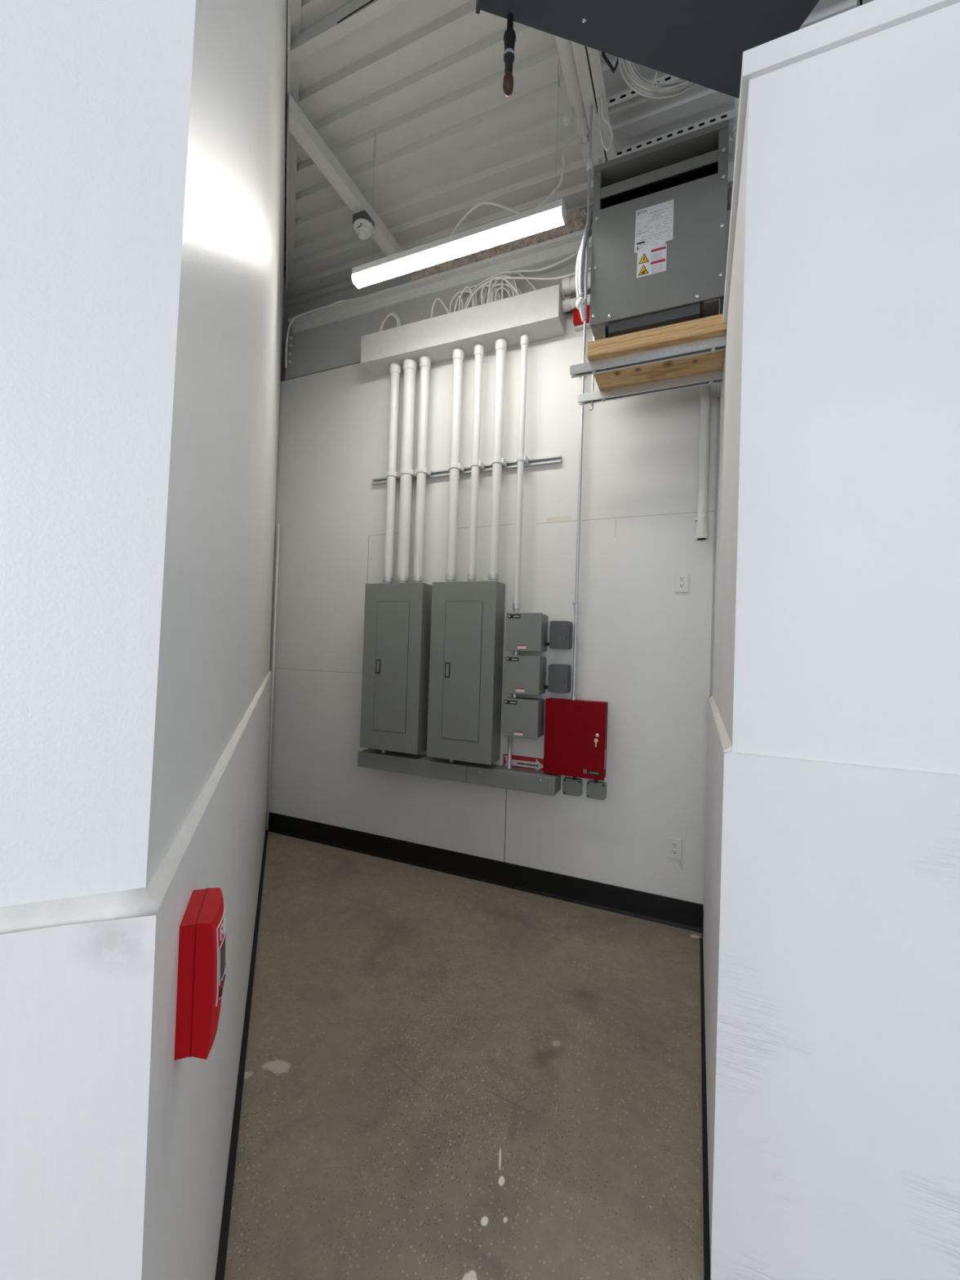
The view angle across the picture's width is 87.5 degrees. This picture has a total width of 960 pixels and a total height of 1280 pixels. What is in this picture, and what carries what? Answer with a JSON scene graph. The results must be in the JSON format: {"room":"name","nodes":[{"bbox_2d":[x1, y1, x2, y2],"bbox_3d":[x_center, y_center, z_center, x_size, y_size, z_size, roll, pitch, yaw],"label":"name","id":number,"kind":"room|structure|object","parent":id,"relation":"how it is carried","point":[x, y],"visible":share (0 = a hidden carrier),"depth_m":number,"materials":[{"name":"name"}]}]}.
{"room":"electrical room","nodes":[
{"label":"electrical room","id":0,"kind":"room"},
{"bbox_2d":[224,831,703,1279],"bbox_3d":[-1.305,1.524,-0.404,10.000,0.100,8.300,2,-1,23],"label":"floor","id":1,"kind":"structure","parent":0,"point":[447,1076],"depth_m":1.74,"materials":[{"name":"concrete"}]},
{"bbox_2d":[266,523,279,832],"bbox_3d":[-1.643,0.296,3.977,0.017,2.450,0.017,2,-1,23],"label":"conduit","id":2,"kind":"object","parent":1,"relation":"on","point":[278,524],"visible":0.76,"depth_m":3.97,"materials":[{"name":"white plastic"}]},
{"bbox_2d":[0,0,959,906],"bbox_3d":[-0.287,-1.314,0.767,9.200,3.132,4.965,2,-1,23],"label":"wall","id":3,"kind":"structure","parent":0,"point":[143,142],"depth_m":0.94,"materials":[{"name":"paint"}]},
{"bbox_2d":[285,0,301,293],"bbox_3d":[-0.898,-2.827,2.416,0.055,0.098,3.457,2,-1,-21],"label":"trim","id":4,"kind":"structure","parent":3,"relation":"attached to","point":[294,6],"depth_m":2.90,"materials":[{"name":"white paint"}]},
{"bbox_2d":[288,94,403,256],"bbox_3d":[-0.774,-2.710,3.076,0.077,0.080,1.144,2,-1,23],"label":"ceiling beam","id":5,"kind":"structure","parent":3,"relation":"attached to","point":[300,126],"depth_m":2.88,"materials":[{"name":"white metal"}]},
{"bbox_2d":[352,209,374,239],"bbox_3d":[-0.733,-2.603,3.165,0.126,0.128,0.126,2,-1,23],"label":"smoke detector","id":6,"kind":"object","parent":5,"relation":"attached to","point":[362,220],"visible":1,"depth_m":3.13,"materials":[{"name":"grey plastic"}]},
{"bbox_2d":[570,40,615,164],"bbox_3d":[-0.385,-2.753,0.258,0.107,0.115,6.030,2,-1,23],"label":"joist","id":7,"kind":"object","parent":3,"relation":"attached to","point":[587,60],"visible":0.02,"depth_m":2.42,"materials":[{"name":"white paint"}]},
{"bbox_2d":[554,35,595,164],"bbox_3d":[-0.471,-2.708,0.321,0.115,0.114,5.360,2,-1,23],"label":"conduit","id":8,"kind":"object","parent":7,"relation":"attached to","point":[564,46],"visible":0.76,"depth_m":2.43,"materials":[{"name":"metal"}]},
{"bbox_2d":[582,104,593,363],"bbox_3d":[0.529,-1.990,2.464,0.034,1.291,0.034,2,-1,23],"label":"rod","id":9,"kind":"object","parent":7,"relation":"hanging from","point":[589,165],"visible":0.97,"depth_m":2.46,"materials":[{"name":"metal"}]},
{"bbox_2d":[569,335,725,377],"bbox_3d":[0.765,-1.312,2.343,0.688,0.051,0.041,2,-1,23],"label":"channel","id":10,"kind":"object","parent":9,"relation":"hanging from","point":[716,344],"visible":1,"depth_m":2.32,"materials":[{"name":"metal"}]},
{"bbox_2d":[586,313,726,391],"bbox_3d":[0.872,-1.369,2.472,0.595,0.071,0.450,2,-1,23],"label":"wooden planks","id":11,"kind":"object","parent":10,"relation":"on","point":[712,326],"visible":0.6,"depth_m":2.35,"materials":[{"name":"brown wood"}]},
{"bbox_2d":[589,119,728,340],"bbox_3d":[0.895,-1.857,2.515,0.596,0.906,0.407,2,-1,23],"label":"transformer","id":12,"kind":"object","parent":11,"relation":"on","point":[659,228],"visible":0.9,"depth_m":2.34,"materials":[{"name":"grey metal"}]},
{"bbox_2d":[575,206,592,321],"bbox_3d":[0.520,-1.855,2.479,0.068,0.621,0.174,1,-1,32],"label":"conduit","id":13,"kind":"object","parent":12,"relation":"attached to","point":[580,303],"visible":0.9,"depth_m":2.43,"materials":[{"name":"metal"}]},
{"bbox_2d":[637,206,672,248],"bbox_3d":[0.813,-1.920,2.337,0.153,0.156,0.001,2,-1,23],"label":"print","id":14,"kind":"object","parent":12,"relation":"attached to","point":[655,225],"depth_m":2.34},
{"bbox_2d":[651,253,664,272],"bbox_3d":[0.825,-1.752,2.328,0.057,0.082,0.001,2,-1,23],"label":"print","id":15,"kind":"object","parent":12,"relation":"attached to","point":[657,259],"depth_m":2.33},
{"bbox_2d":[589,159,600,410],"bbox_3d":[0.630,-1.937,2.735,0.027,1.382,0.021,2,-1,23],"label":"rod","id":16,"kind":"object","parent":7,"relation":"hanging from","point":[599,160],"visible":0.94,"depth_m":2.72,"materials":[{"name":"metal"}]},
{"bbox_2d":[577,369,722,405],"bbox_3d":[0.869,-1.305,2.614,0.712,0.051,0.041,2,-1,23],"label":"channel","id":17,"kind":"object","parent":16,"relation":"hanging from","point":[713,377],"visible":1,"depth_m":2.59,"materials":[{"name":"metal"}]},
{"bbox_2d":[596,96,613,151],"bbox_3d":[0.601,-2.494,2.419,0.082,0.281,0.021,2,-1,23],"label":"cable","id":18,"kind":"object","parent":7,"relation":"hanging from","point":[601,97],"visible":1,"depth_m":2.42,"materials":[{"name":"white plastic"}]},
{"bbox_2d":[606,74,684,115],"bbox_3d":[0.903,-2.636,2.368,0.590,0.041,0.042,2,-1,23],"label":"channel","id":19,"kind":"object","parent":7,"relation":"attached to","point":[627,99],"visible":0.37,"depth_m":2.44,"materials":[{"name":"white paint"}]},
{"bbox_2d":[615,107,737,158],"bbox_3d":[1.014,-2.629,2.625,0.590,0.041,0.042,2,-1,23],"label":"channel","id":20,"kind":"object","parent":7,"relation":"attached to","point":[731,115],"visible":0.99,"depth_m":2.59,"materials":[{"name":"white paint"}]},
{"bbox_2d":[716,0,959,397],"bbox_3d":[2.784,-1.349,1.227,3.931,0.062,1.688,2,-1,23],"label":"trim","id":21,"kind":"structure","parent":3,"relation":"on","point":[873,17],"depth_m":1.18,"materials":[{"name":"paint"}]},
{"bbox_2d":[727,97,738,210],"bbox_3d":[1.278,-2.109,2.529,0.065,1.395,0.059,2,-1,23],"label":"vertical conduit","id":22,"kind":"object","parent":21,"relation":"on","point":[734,127],"visible":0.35,"depth_m":2.53,"materials":[{"name":"white plastic"}]},
{"bbox_2d":[856,0,874,7],"bbox_3d":[1.126,-2.128,1.452,0.110,1.395,0.070,2,-1,23],"label":"metal post","id":23,"kind":"object","parent":21,"relation":"on","point":[860,2],"visible":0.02,"depth_m":1.43,"materials":[{"name":"grey metal"}]},
{"bbox_2d":[0,672,959,1279],"bbox_3d":[-0.357,0.868,0.738,9.200,1.258,4.965,2,-1,23],"label":"wall","id":24,"kind":"structure","parent":0,"point":[831,930],"depth_m":1.08,"materials":[{"name":"white paint"}]},
{"bbox_2d":[0,671,271,934],"bbox_3d":[-1.542,0.227,2.023,1.202,0.027,3.799,2,-1,-21],"label":"trim","id":25,"kind":"structure","parent":24,"relation":"on","point":[139,902],"depth_m":0.46,"materials":[{"name":"white paint"}]},
{"bbox_2d":[173,887,226,1060],"bbox_3d":[-0.347,0.415,0.633,0.046,0.162,0.092,2,-1,-21],"label":"station","id":26,"kind":"object","parent":24,"relation":"attached to","point":[202,964],"visible":1,"depth_m":0.59,"materials":[{"name":"plastic"}]},
{"bbox_2d":[214,828,267,1279],"bbox_3d":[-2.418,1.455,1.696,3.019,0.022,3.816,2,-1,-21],"label":"baseboard","id":27,"kind":"structure","parent":24,"relation":"attached to","point":[224,1228],"depth_m":1.59,"materials":[{"name":"black plastic"}]},
{"bbox_2d":[357,748,560,795],"bbox_3d":[-0.178,0.847,3.281,1.408,0.106,0.156,2,-1,23],"label":"wireway","id":28,"kind":"object","parent":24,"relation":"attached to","point":[530,780],"visible":0.99,"depth_m":3.18,"materials":[{"name":"grey metal"}]},
{"bbox_2d":[506,736,511,769],"bbox_3d":[0.186,0.699,3.131,0.031,0.216,0.030,2,-1,23],"label":"conduit nipple","id":29,"kind":"object","parent":28,"relation":"attached to","point":[509,740],"visible":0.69,"depth_m":3.12,"materials":[{"name":"metal"}]},
{"bbox_2d":[266,811,711,1279],"bbox_3d":[1.182,1.509,1.846,7.025,0.150,1.678,2,-1,23],"label":"baseboard","id":30,"kind":"structure","parent":24,"relation":"attached to","point":[680,913],"depth_m":3.10,"materials":[{"name":"black plastic"}]},
{"bbox_2d":[543,697,608,782],"bbox_3d":[0.570,0.598,2.995,0.360,0.478,0.102,2,-1,23],"label":"panel","id":31,"kind":"object","parent":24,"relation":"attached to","point":[575,731],"visible":1,"depth_m":2.95,"materials":[{"name":"red metal"}]},
{"bbox_2d":[708,695,959,777],"bbox_3d":[2.723,0.336,1.190,3.933,0.018,1.639,2,-1,23],"label":"trim","id":32,"kind":"structure","parent":24,"relation":"on","point":[726,746],"depth_m":1.18,"materials":[{"name":"white paint"}]},
{"bbox_2d":[266,272,725,904],"bbox_3d":[0.727,-0.634,3.152,9.200,4.440,0.250,2,-1,23],"label":"wall","id":33,"kind":"structure","parent":0,"point":[645,648],"depth_m":3.17,"materials":[{"name":"paint"}]},
{"bbox_2d":[360,582,432,754],"bbox_3d":[-0.573,0.201,3.455,0.458,1.169,0.177,2,-1,23],"label":"breaker panel","id":34,"kind":"object","parent":33,"relation":"attached to","point":[394,706],"visible":0.98,"depth_m":3.37,"materials":[{"name":"grey metal"}]},
{"bbox_2d":[382,361,400,583],"bbox_3d":[-0.617,-1.161,3.527,0.092,1.553,0.088,2,-1,23],"label":"riser pipe","id":35,"kind":"object","parent":34,"relation":"attached to","point":[392,474],"visible":0.97,"depth_m":3.50,"materials":[{"name":"white plastic"}]},
{"bbox_2d":[396,357,417,582],"bbox_3d":[-0.509,-1.159,3.476,0.109,1.553,0.097,2,-1,23],"label":"riser pipe","id":36,"kind":"object","parent":34,"relation":"attached to","point":[406,473],"visible":0.94,"depth_m":3.44,"materials":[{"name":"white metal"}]},
{"bbox_2d":[413,355,431,582],"bbox_3d":[-0.397,-1.156,3.432,0.090,1.553,0.088,2,-1,23],"label":"riser pipe","id":37,"kind":"object","parent":34,"relation":"attached to","point":[421,471],"visible":0.98,"depth_m":3.40,"materials":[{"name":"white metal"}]},
{"bbox_2d":[360,284,566,376],"bbox_3d":[-0.148,-2.021,3.326,1.419,0.193,0.194,2,-1,23],"label":"trough","id":38,"kind":"object","parent":33,"relation":"attached to","point":[538,313],"visible":1,"depth_m":3.21,"materials":[{"name":"white metal"}]},
{"bbox_2d":[379,313,398,331],"bbox_3d":[-0.646,-2.217,3.554,0.166,0.190,0.011,2,-1,23],"label":"cable","id":39,"kind":"object","parent":38,"relation":"attached to","point":[390,314],"visible":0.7,"depth_m":3.56,"materials":[{"name":"white plastic"}]},
{"bbox_2d":[381,312,400,330],"bbox_3d":[-0.636,-2.226,3.572,0.182,0.211,0.011,2,-1,23],"label":"cable","id":40,"kind":"object","parent":38,"relation":"attached to","point":[394,313],"visible":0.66,"depth_m":3.55,"materials":[{"name":"white plastic"}]},
{"bbox_2d":[430,297,448,318],"bbox_3d":[-0.267,-2.216,3.391,0.161,0.209,0.011,2,-1,23],"label":"cable","id":41,"kind":"object","parent":38,"relation":"attached to","point":[436,299],"visible":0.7,"depth_m":3.40,"materials":[{"name":"white plastic"}]},
{"bbox_2d":[453,295,463,311],"bbox_3d":[-0.146,-2.205,3.350,0.076,0.193,0.015,2,-1,19],"label":"cable","id":42,"kind":"object","parent":38,"relation":"attached to","point":[458,297],"visible":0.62,"depth_m":3.35,"materials":[{"name":"white plastic"}]},
{"bbox_2d":[448,290,475,313],"bbox_3d":[-0.124,-2.226,3.362,0.206,0.237,0.011,2,-1,23],"label":"cable","id":43,"kind":"object","parent":38,"relation":"attached to","point":[460,291],"visible":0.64,"depth_m":3.38,"materials":[{"name":"white plastic"}]},
{"bbox_2d":[457,286,473,311],"bbox_3d":[-0.092,-2.223,3.316,0.121,0.232,0.011,2,-1,23],"label":"cable","id":44,"kind":"object","parent":38,"relation":"attached to","point":[465,287],"visible":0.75,"depth_m":3.32,"materials":[{"name":"white plastic"}]},
{"bbox_2d":[453,284,488,309],"bbox_3d":[-0.062,-2.247,3.379,0.276,0.284,0.011,2,-1,23],"label":"cable","id":45,"kind":"object","parent":38,"relation":"attached to","point":[473,286],"visible":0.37,"depth_m":3.38,"materials":[{"name":"white plastic"}]},
{"bbox_2d":[480,284,493,304],"bbox_3d":[0.044,-2.204,3.247,0.091,0.201,0.013,2,-1,19],"label":"cable","id":46,"kind":"object","parent":38,"relation":"attached to","point":[486,285],"visible":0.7,"depth_m":3.25,"materials":[{"name":"white plastic"}]},
{"bbox_2d":[475,284,500,306],"bbox_3d":[0.049,-2.222,3.292,0.183,0.237,0.011,2,-1,23],"label":"cable","id":47,"kind":"object","parent":38,"relation":"attached to","point":[498,292],"visible":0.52,"depth_m":3.31,"materials":[{"name":"white plastic"}]},
{"bbox_2d":[482,282,497,303],"bbox_3d":[0.062,-2.224,3.275,0.108,0.242,0.014,2,-1,17],"label":"cable","id":48,"kind":"object","parent":38,"relation":"attached to","point":[492,283],"visible":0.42,"depth_m":3.27,"materials":[{"name":"white plastic"}]},
{"bbox_2d":[490,283,514,302],"bbox_3d":[0.147,-2.197,3.211,0.178,0.192,0.011,2,-1,23],"label":"cable","id":49,"kind":"object","parent":38,"relation":"attached to","point":[498,284],"visible":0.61,"depth_m":3.21,"materials":[{"name":"white plastic"}]},
{"bbox_2d":[493,287,511,301],"bbox_3d":[0.147,-2.187,3.222,0.126,0.172,0.011,2,-1,23],"label":"cable","id":50,"kind":"object","parent":38,"relation":"attached to","point":[499,288],"visible":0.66,"depth_m":3.23,"materials":[{"name":"white plastic"}]},
{"bbox_2d":[486,276,519,302],"bbox_3d":[0.150,-2.207,3.172,0.241,0.214,0.011,2,-1,23],"label":"cable","id":51,"kind":"object","parent":38,"relation":"attached to","point":[494,277],"visible":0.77,"depth_m":3.19,"materials":[{"name":"white plastic"}]},
{"bbox_2d":[488,275,517,302],"bbox_3d":[0.152,-2.222,3.222,0.209,0.243,0.014,2,-1,22],"label":"cable","id":52,"kind":"object","parent":38,"relation":"attached to","point":[513,280],"visible":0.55,"depth_m":3.22,"materials":[{"name":"white plastic"}]},
{"bbox_2d":[501,280,511,299],"bbox_3d":[0.168,-2.206,3.220,0.089,0.211,0.018,3,-1,-43],"label":"cable","id":53,"kind":"object","parent":38,"relation":"attached to","point":[502,281],"visible":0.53,"depth_m":3.19,"materials":[{"name":"white plastic"}]},
{"bbox_2d":[497,284,515,298],"bbox_3d":[0.177,-2.204,3.242,0.166,0.210,0.011,2,-1,23],"label":"cable","id":54,"kind":"object","parent":38,"relation":"attached to","point":[500,285],"visible":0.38,"depth_m":3.25,"materials":[{"name":"white plastic"}]},
{"bbox_2d":[493,274,522,297],"bbox_3d":[0.181,-2.237,3.241,0.261,0.277,0.011,2,-1,23],"label":"cable","id":55,"kind":"object","parent":38,"relation":"attached to","point":[509,280],"visible":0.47,"depth_m":3.23,"materials":[{"name":"white plastic"}]},
{"bbox_2d":[484,272,536,301],"bbox_3d":[0.211,-2.246,3.248,0.431,0.298,0.020,1,-1,25],"label":"cable","id":56,"kind":"object","parent":38,"relation":"attached to","point":[510,273],"visible":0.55,"depth_m":3.25,"materials":[{"name":"white plastic"}]},
{"bbox_2d":[463,239,591,309],"bbox_3d":[0.307,-2.289,3.166,0.910,0.386,0.011,2,-1,23],"label":"cable","id":57,"kind":"object","parent":38,"relation":"attached to","point":[590,241],"visible":0.69,"depth_m":3.19,"materials":[{"name":"white plastic"}]},
{"bbox_2d":[465,266,591,308],"bbox_3d":[0.333,-2.204,3.109,0.966,0.217,0.011,2,-1,23],"label":"cable","id":58,"kind":"object","parent":38,"relation":"attached to","point":[588,268],"visible":0.75,"depth_m":3.13,"materials":[{"name":"white plastic"}]},
{"bbox_2d":[561,293,590,312],"bbox_3d":[0.846,-2.027,2.910,0.737,0.068,0.068,2,-1,23],"label":"horizontal pipe","id":59,"kind":"object","parent":38,"relation":"attached to","point":[568,304],"visible":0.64,"depth_m":3.02,"materials":[{"name":"white plastic"}]},
{"bbox_2d":[561,272,591,297],"bbox_3d":[0.849,-2.140,2.912,0.737,0.096,0.096,2,-1,23],"label":"horizontal pipe","id":60,"kind":"object","parent":38,"relation":"attached to","point":[568,283],"visible":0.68,"depth_m":3.01,"materials":[{"name":"white plastic"}]},
{"bbox_2d":[370,454,561,485],"bbox_3d":[-0.143,-1.140,3.390,1.410,0.041,0.028,2,-1,23],"label":"rail","id":61,"kind":"object","parent":33,"relation":"attached to","point":[553,460],"visible":0.71,"depth_m":3.30,"materials":[{"name":"metal"}]},
{"bbox_2d":[426,580,505,764],"bbox_3d":[-0.091,0.214,3.247,0.452,1.169,0.177,2,-1,23],"label":"breaker panel","id":62,"kind":"object","parent":33,"relation":"attached to","point":[468,617],"visible":1,"depth_m":3.17,"materials":[{"name":"grey metal"}]},
{"bbox_2d":[445,346,464,582],"bbox_3d":[-0.166,-1.149,3.332,0.092,1.553,0.088,2,-1,23],"label":"riser pipe","id":63,"kind":"object","parent":62,"relation":"attached to","point":[458,353],"visible":0.94,"depth_m":3.30,"materials":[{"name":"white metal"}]},
{"bbox_2d":[466,342,484,581],"bbox_3d":[-0.026,-1.146,3.275,0.080,1.553,0.082,2,-1,23],"label":"riser pipe","id":64,"kind":"object","parent":62,"relation":"attached to","point":[475,464],"visible":0.97,"depth_m":3.25,"materials":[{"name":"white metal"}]},
{"bbox_2d":[488,337,506,581],"bbox_3d":[0.113,-1.142,3.212,0.089,1.553,0.087,2,-1,23],"label":"riser pipe","id":65,"kind":"object","parent":62,"relation":"attached to","point":[497,461],"visible":0.95,"depth_m":3.18,"materials":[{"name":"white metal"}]},
{"bbox_2d":[284,189,730,380],"bbox_3d":[0.535,-2.282,3.138,4.620,0.450,0.080,2,-1,23],"label":"roof beam","id":66,"kind":"structure","parent":33,"relation":"attached to","point":[330,338],"depth_m":3.60,"materials":[{"name":"grey paint"}]},
{"bbox_2d":[284,297,355,368],"bbox_3d":[-1.247,-2.370,3.873,0.682,0.404,0.048,2,-1,23],"label":"cable","id":67,"kind":"object","parent":66,"relation":"attached to","point":[342,300],"visible":1,"depth_m":3.93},
{"bbox_2d":[410,204,592,281],"bbox_3d":[0.145,-2.628,3.323,1.360,0.223,0.118,2,-1,23],"label":"insulation","id":68,"kind":"object","parent":66,"relation":"on","point":[576,220],"visible":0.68,"depth_m":3.27,"materials":[{"name":"fabric"}]},
{"bbox_2d":[502,754,543,770],"bbox_3d":[0.283,0.783,3.167,0.290,0.094,0.005,2,-1,23],"label":"arrow sign","id":69,"kind":"object","parent":33,"relation":"attached to","point":[528,762],"visible":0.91,"depth_m":3.16,"materials":[{"name":"red"}]},
{"bbox_2d":[502,697,545,739],"bbox_3d":[0.271,0.477,3.102,0.226,0.233,0.149,2,-1,23],"label":"enclosure","id":70,"kind":"object","parent":33,"relation":"attached to","point":[522,717],"visible":0.99,"depth_m":3.04,"materials":[{"name":"grey metal"}]},
{"bbox_2d":[503,655,546,697],"bbox_3d":[0.280,0.229,3.104,0.226,0.262,0.149,2,-1,23],"label":"enclosure","id":71,"kind":"object","parent":33,"relation":"attached to","point":[523,675],"visible":1,"depth_m":3.04,"materials":[{"name":"grey metal"}]},
{"bbox_2d":[505,613,547,655],"bbox_3d":[0.290,-0.033,3.107,0.226,0.262,0.149,2,-1,23],"label":"enclosure","id":72,"kind":"object","parent":33,"relation":"attached to","point":[525,632],"visible":1,"depth_m":3.04,"materials":[{"name":"grey metal"}]},
{"bbox_2d":[512,333,528,612],"bbox_3d":[0.258,-1.043,3.152,0.068,1.743,0.076,2,-1,23],"label":"riser pipe","id":73,"kind":"object","parent":72,"relation":"attached to","point":[521,458],"visible":1,"depth_m":3.13,"materials":[{"name":"white metal"}]},
{"bbox_2d":[543,663,571,693],"bbox_3d":[0.469,0.233,3.055,0.155,0.170,0.090,2,-1,23],"label":"box","id":74,"kind":"object","parent":33,"relation":"attached to","point":[559,681],"visible":1,"depth_m":3.01,"materials":[{"name":"grey plastic"}]},
{"bbox_2d":[545,621,573,648],"bbox_3d":[0.477,-0.030,3.058,0.155,0.170,0.090,2,-1,23],"label":"box","id":75,"kind":"object","parent":33,"relation":"attached to","point":[560,632],"visible":1,"depth_m":3.02,"materials":[{"name":"grey plastic"}]},
{"bbox_2d":[562,776,582,796],"bbox_3d":[0.558,0.885,3.025,0.112,0.099,0.041,2,-1,23],"label":"junction box","id":76,"kind":"object","parent":33,"relation":"attached to","point":[570,787],"visible":1,"depth_m":3.01,"materials":[{"name":"grey metal"}]},
{"bbox_2d":[571,325,586,700],"bbox_3d":[0.598,-0.774,3.047,0.043,2.276,0.053,2,-1,23],"label":"conduit","id":77,"kind":"object","parent":33,"relation":"attached to","point":[575,602],"visible":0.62,"depth_m":3.02,"materials":[{"name":"metal"}]},
{"bbox_2d":[573,305,591,331],"bbox_3d":[0.625,-1.966,3.059,0.098,0.108,0.068,2,-1,23],"label":"fire alarm strobe","id":78,"kind":"object","parent":33,"relation":"attached to","point":[578,323],"visible":0.64,"depth_m":3.04,"materials":[{"name":"red plastic"}]},
{"bbox_2d":[586,779,606,799],"bbox_3d":[0.689,0.888,2.968,0.112,0.099,0.041,2,-1,23],"label":"junction box","id":79,"kind":"object","parent":33,"relation":"attached to","point":[593,790],"visible":1,"depth_m":2.95,"materials":[{"name":"grey metal"}]},
{"bbox_2d":[667,836,681,859],"bbox_3d":[1.090,1.165,2.805,0.072,0.114,0.010,2,-1,23],"label":"wall outlet","id":80,"kind":"object","parent":33,"relation":"attached to","point":[674,845],"visible":1,"depth_m":2.80,"materials":[{"name":"white plastic"}]},
{"bbox_2d":[671,848,677,854],"bbox_3d":[1.088,1.185,2.802,0.033,0.028,0.003,2,-1,23],"label":"receptacle","id":81,"kind":"object","parent":80,"relation":"attached to","point":[674,851],"depth_m":2.80,"materials":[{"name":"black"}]},
{"bbox_2d":[671,842,678,848],"bbox_3d":[1.089,1.146,2.803,0.033,0.028,0.003,2,-1,23],"label":"receptacle","id":82,"kind":"object","parent":80,"relation":"attached to","point":[674,845],"depth_m":2.80,"materials":[{"name":"white plastic"}]},
{"bbox_2d":[675,572,688,592],"bbox_3d":[1.137,-0.326,2.825,0.072,0.114,0.010,2,-1,23],"label":"wall outlet","id":83,"kind":"object","parent":33,"relation":"attached to","point":[682,579],"visible":1,"depth_m":2.82,"materials":[{"name":"white plastic"}]},
{"bbox_2d":[678,582,684,587],"bbox_3d":[1.136,-0.306,2.822,0.033,0.028,0.003,2,-1,23],"label":"receptacle","id":84,"kind":"object","parent":83,"relation":"attached to","point":[680,584],"depth_m":2.82,"materials":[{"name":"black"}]},
{"bbox_2d":[678,576,684,581],"bbox_3d":[1.137,-0.345,2.823,0.033,0.028,0.003,2,-1,23],"label":"receptacle","id":85,"kind":"object","parent":83,"relation":"attached to","point":[680,578],"depth_m":2.82,"materials":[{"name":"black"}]},
{"bbox_2d":[695,384,711,540],"bbox_3d":[1.252,-1.667,2.767,0.070,2.234,0.094,2,-1,23],"label":"pipe","id":86,"kind":"object","parent":33,"relation":"attached to","point":[702,526],"visible":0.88,"depth_m":2.72,"materials":[{"name":"white plastic"}]},
{"bbox_2d":[695,520,708,540],"bbox_3d":[1.213,-0.599,2.739,0.067,0.096,0.067,2,-1,23],"label":"socket","id":87,"kind":"object","parent":86,"relation":"attached to","point":[702,526],"depth_m":2.71,"materials":[{"name":"white plastic"}]},
{"bbox_2d":[283,0,857,310],"bbox_3d":[-1.133,-2.972,-0.281,10.000,0.100,8.311,2,-1,23],"label":"ceiling","id":88,"kind":"structure","parent":0,"point":[426,77],"depth_m":2.77,"materials":[{"name":"paint"}]},
{"bbox_2d":[289,0,408,62],"bbox_3d":[-0.144,-2.823,2.089,1.660,0.069,0.048,2,-1,23],"label":"steel purlin","id":89,"kind":"object","parent":88,"relation":"attached to","point":[326,30],"visible":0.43,"depth_m":2.30,"materials":[{"name":"white metal"}]},
{"bbox_2d":[337,0,373,23],"bbox_3d":[-0.555,-2.806,2.236,0.204,0.015,0.007,2,-1,23],"label":"loose wire","id":90,"kind":"object","parent":89,"relation":"attached to","point":[370,2],"visible":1,"depth_m":2.23,"materials":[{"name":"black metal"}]},
{"bbox_2d":[351,58,585,288],"bbox_3d":[-0.093,-2.423,2.676,1.252,0.849,0.215,2,-1,23],"label":"strip light","id":91,"kind":"object","parent":88,"relation":"hanging from","point":[552,215],"visible":0.97,"depth_m":2.55,"materials":[{"name":"white plastic"}]},
{"bbox_2d":[601,51,618,73],"bbox_3d":[0.599,-2.692,2.267,0.094,0.261,0.014,2,-1,23],"label":"rod bracket","id":92,"kind":"object","parent":88,"relation":"hanging from","point":[613,69],"visible":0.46,"depth_m":2.26,"materials":[{"name":"black metal"}]},
{"bbox_2d":[475,0,819,98],"bbox_3d":[0.552,-2.391,1.417,0.999,0.912,0.550,2,-1,-14],"label":"box","id":93,"kind":"object","parent":88,"relation":"hanging from","point":[702,42],"visible":0.98,"depth_m":1.59,"materials":[{"name":"metal"}]},
{"bbox_2d":[502,13,515,97],"bbox_3d":[0.091,-1.834,1.573,0.040,0.246,0.040,2,-1,23],"label":"pipe","id":94,"kind":"object","parent":93,"relation":"attached to","point":[509,35],"visible":1,"depth_m":1.56,"materials":[{"name":"black metal"}]},
{"bbox_2d":[617,57,700,99],"bbox_3d":[0.841,-2.568,2.123,0.380,0.473,0.334,2,-1,-23],"label":"coil","id":95,"kind":"object","parent":88,"relation":"hanging from","point":[637,80],"visible":0.34,"depth_m":2.17,"materials":[{"name":"white plastic"}]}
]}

